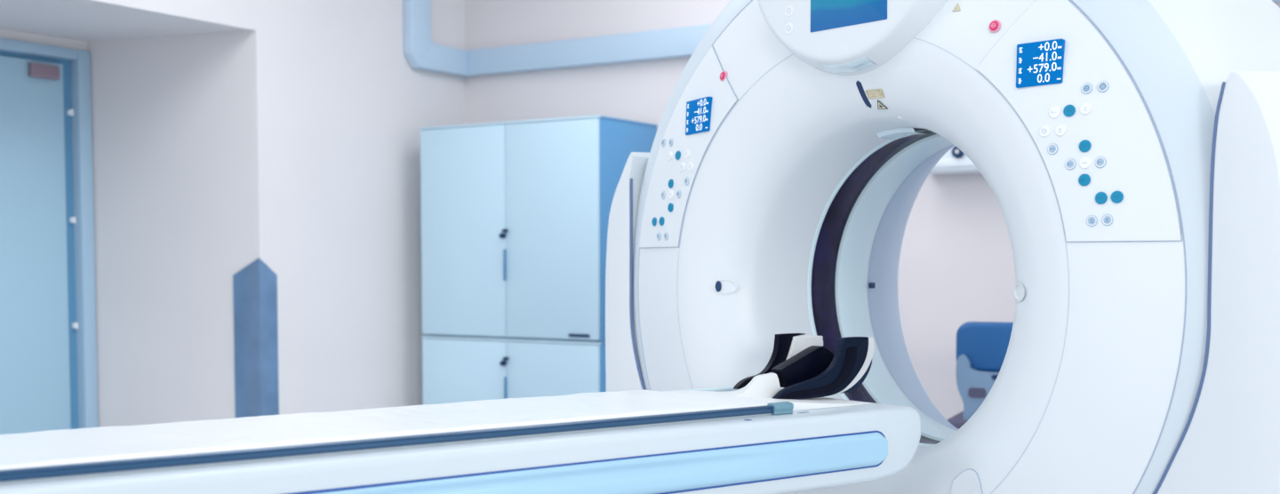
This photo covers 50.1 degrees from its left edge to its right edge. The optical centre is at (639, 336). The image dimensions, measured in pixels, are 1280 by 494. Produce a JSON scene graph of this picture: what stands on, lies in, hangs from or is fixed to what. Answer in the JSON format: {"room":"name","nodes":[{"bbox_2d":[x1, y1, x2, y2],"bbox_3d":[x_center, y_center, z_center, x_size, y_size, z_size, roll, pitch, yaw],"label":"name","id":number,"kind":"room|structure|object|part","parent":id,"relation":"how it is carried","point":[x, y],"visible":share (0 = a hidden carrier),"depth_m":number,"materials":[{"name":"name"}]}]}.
{"room":"radiology room","nodes":[
{"label":"radiology room","id":0,"kind":"room"},
{"bbox_2d":[0,0,465,427],"bbox_3d":[-3.652,-0.564,3.681,1.300,2.750,8.340,2,4,32],"label":"wall","id":1,"kind":"structure","parent":0,"point":[228,135],"depth_m":5.93,"materials":[{"name":"grey paint"}]},
{"bbox_2d":[0,38,98,434],"bbox_3d":[-2.768,-0.254,5.555,0.145,1.930,1.180,2,4,32],"label":"door","id":2,"kind":"structure","parent":1,"relation":"in","point":[49,373],"depth_m":5.84,"materials":[{"name":"blue paint"}]},
{"bbox_2d":[28,62,59,79],"bbox_3d":[-2.525,-1.123,5.801,0.026,0.060,0.135,2,4,32],"label":"plate","id":3,"kind":"object","parent":2,"relation":"attached to","point":[38,70],"visible":1,"depth_m":5.79,"materials":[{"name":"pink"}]},
{"bbox_2d":[232,257,279,417],"bbox_3d":[-1.619,0.160,5.776,0.180,0.980,0.073,-1,3,-13],"label":"guard","id":4,"kind":"object","parent":1,"relation":"attached to","point":[255,285],"visible":0.63,"depth_m":5.76,"materials":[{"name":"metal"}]},
{"bbox_2d":[464,0,1279,419],"bbox_3d":[2.360,-0.630,4.919,8.120,2.750,0.200,2,4,32],"label":"wall","id":5,"kind":"structure","parent":0,"point":[956,268],"depth_m":6.11,"materials":[{"name":"paint"}]},
{"bbox_2d":[403,0,1279,77],"bbox_3d":[2.218,-1.578,4.570,7.600,0.820,0.455,2,4,32],"label":"cable trunking","id":6,"kind":"object","parent":5,"relation":"attached to","point":[420,51],"visible":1,"depth_m":6.43,"materials":[{"name":"blue plastic"}]},
{"bbox_2d":[929,145,980,174],"bbox_3d":[1.506,-0.847,5.223,0.900,0.420,0.181,2,4,32],"label":"wall fixture","id":7,"kind":"object","parent":5,"relation":"attached to","point":[954,162],"depth_m":5.33,"materials":[{"name":"white plastic"}]},
{"bbox_3d":[1.234,-0.717,5.311,0.048,0.048,0.018,2,4,32],"label":"knob","id":8,"kind":"part","parent":7,"relation":"part of","materials":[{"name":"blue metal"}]},
{"bbox_3d":[-0.400,0.962,1.849,9.400,0.100,8.600,2,4,32],"label":"floor","id":9,"kind":"structure","parent":0,"visible":0},
{"bbox_2d":[0,386,920,493],"bbox_3d":[-0.512,0.516,2.252,2.293,0.748,0.550,-2,4,-37],"label":"couch","id":10,"kind":"object","parent":9,"relation":"on","point":[772,448],"visible":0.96,"depth_m":2.21,"materials":[{"name":"white plastic"}]},
{"bbox_2d":[0,390,767,470],"bbox_3d":[-0.617,0.152,2.153,1.930,0.015,0.388,-2,4,-37],"label":"pad","id":11,"kind":"object","parent":10,"relation":"on","point":[118,443],"visible":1,"depth_m":2.21,"materials":[{"name":"white plastic"}]},
{"bbox_3d":[-0.518,0.167,1.981,1.920,0.014,0.016,-2,4,-37],"label":"rail","id":12,"kind":"part","parent":10,"relation":"part of","materials":[{"name":"blue"}]},
{"bbox_3d":[-0.658,0.151,2.416,2.180,0.007,0.027,-2,4,-37],"label":"rail","id":13,"kind":"part","parent":10,"relation":"part of","materials":[{"name":"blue plastic"}]},
{"bbox_2d":[672,333,874,410],"bbox_3d":[0.307,0.068,2.821,0.453,0.129,0.310,-2,4,-37],"label":"holder","id":14,"kind":"object","parent":10,"relation":"on","point":[850,366],"visible":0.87,"depth_m":2.84,"materials":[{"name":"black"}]},
{"bbox_2d":[771,345,834,387],"bbox_3d":[0.345,0.063,2.872,0.162,0.083,0.032,-2,4,-37],"label":"cushion","id":15,"kind":"object","parent":14,"relation":"in","point":[808,364],"visible":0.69,"depth_m":2.85,"materials":[{"name":"black leather"}]},
{"bbox_2d":[421,335,606,404],"bbox_3d":[-0.479,0.336,6.332,1.002,0.668,0.506,2,4,32],"label":"storage cabinet","id":16,"kind":"object","parent":9,"relation":"on","point":[456,369],"visible":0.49,"depth_m":6.13,"materials":[{"name":"blue paint"}]},
{"bbox_3d":[-0.804,0.341,6.285,0.494,0.648,0.017,2,4,32],"label":"door","id":17,"kind":"part","parent":16,"relation":"part of","materials":[{"name":"blue paint"}]},
{"bbox_3d":[-0.603,0.251,6.132,0.005,0.140,0.016,2,4,32],"label":"handle","id":18,"kind":"part","parent":16,"relation":"part of","materials":[{"name":"blue metal"}]},
{"bbox_2d":[419,115,657,341],"bbox_3d":[-0.479,-0.482,6.288,1.002,0.963,0.506,2,4,32],"label":"storage cabinet","id":19,"kind":"object","parent":16,"relation":"on","point":[515,214],"visible":0.93,"depth_m":6.06,"materials":[{"name":"blue paint"}]},
{"bbox_3d":[-0.804,-0.477,6.240,0.494,0.942,0.017,2,4,32],"label":"door","id":20,"kind":"part","parent":19,"relation":"part of","materials":[{"name":"blue paint"}]},
{"bbox_3d":[-0.603,-0.318,6.101,0.005,0.140,0.016,2,4,32],"label":"handle","id":21,"kind":"part","parent":19,"relation":"part of","materials":[{"name":"blue metal"}]},
{"bbox_3d":[-0.385,-0.463,5.974,0.494,0.942,0.017,2,4,32],"label":"door","id":22,"kind":"part","parent":19,"relation":"part of","materials":[{"name":"blue paint"}]},
{"bbox_3d":[-0.263,-0.003,5.908,0.110,0.014,0.007,2,4,32],"label":"name plate","id":23,"kind":"part","parent":19,"relation":"part of","materials":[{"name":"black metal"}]},
{"bbox_3d":[-0.052,-0.469,6.045,0.022,0.962,0.458,2,4,32],"label":"panel","id":24,"kind":"part","parent":19,"relation":"part of","materials":[{"name":"blue paint"}]},
{"bbox_3d":[-0.385,0.355,6.018,0.494,0.648,0.017,2,4,32],"label":"door","id":25,"kind":"part","parent":16,"relation":"part of","materials":[{"name":"blue paint"}]},
{"bbox_3d":[-0.052,0.350,6.090,0.022,0.667,0.458,2,4,32],"label":"panel","id":26,"kind":"part","parent":16,"relation":"part of","materials":[{"name":"blue paint"}]},
{"bbox_2d":[605,0,1279,493],"bbox_3d":[0.737,-0.156,3.175,0.843,1.982,1.837,-3,4,-40],"label":"gantry","id":27,"kind":"object","parent":9,"relation":"on","point":[1127,151],"visible":0.92,"depth_m":2.64,"materials":[{"name":"white plastic"}]},
{"bbox_3d":[0.115,-0.463,3.360,0.051,0.485,0.407,-3,4,-40],"label":"control panel","id":28,"kind":"part","parent":27,"relation":"part of","materials":[{"name":"white plastic"}]},
{"bbox_2d":[823,56,874,72],"bbox_3d":[0.443,-0.573,2.901,0.034,0.024,0.128,-3,4,-40],"label":"lamp","id":29,"kind":"object","parent":27,"relation":"attached to","point":[830,64],"depth_m":2.89,"materials":[{"name":"white plastic"}]},
{"bbox_3d":[0.652,-0.109,3.127,0.014,0.732,0.732,-3,4,-40],"label":"window trim","id":30,"kind":"part","parent":27,"relation":"part of","materials":[{"name":"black plastic"}]},
{"bbox_3d":[0.664,0.339,2.724,0.024,0.148,0.101,-3,4,-40],"label":"service lid","id":31,"kind":"part","parent":27,"relation":"part of","materials":[{"name":"white plastic"}]},
{"bbox_3d":[0.806,-0.418,2.538,0.051,0.485,0.407,-3,4,-40],"label":"control panel","id":32,"kind":"part","parent":27,"relation":"part of","materials":[{"name":"white plastic"}]},
{"bbox_2d":[946,321,1013,429],"bbox_3d":[1.455,0.343,4.981,0.598,0.800,0.540,1,3,23],"label":"padded chair","id":33,"kind":"object","parent":9,"relation":"on","point":[981,347],"visible":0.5,"depth_m":4.83,"materials":[{"name":"blue plastic"}]},
{"bbox_3d":[1.446,0.315,4.984,0.580,0.055,0.540,1,3,23],"label":"seat","id":34,"kind":"part","parent":33,"relation":"part of","materials":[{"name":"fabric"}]}
]}

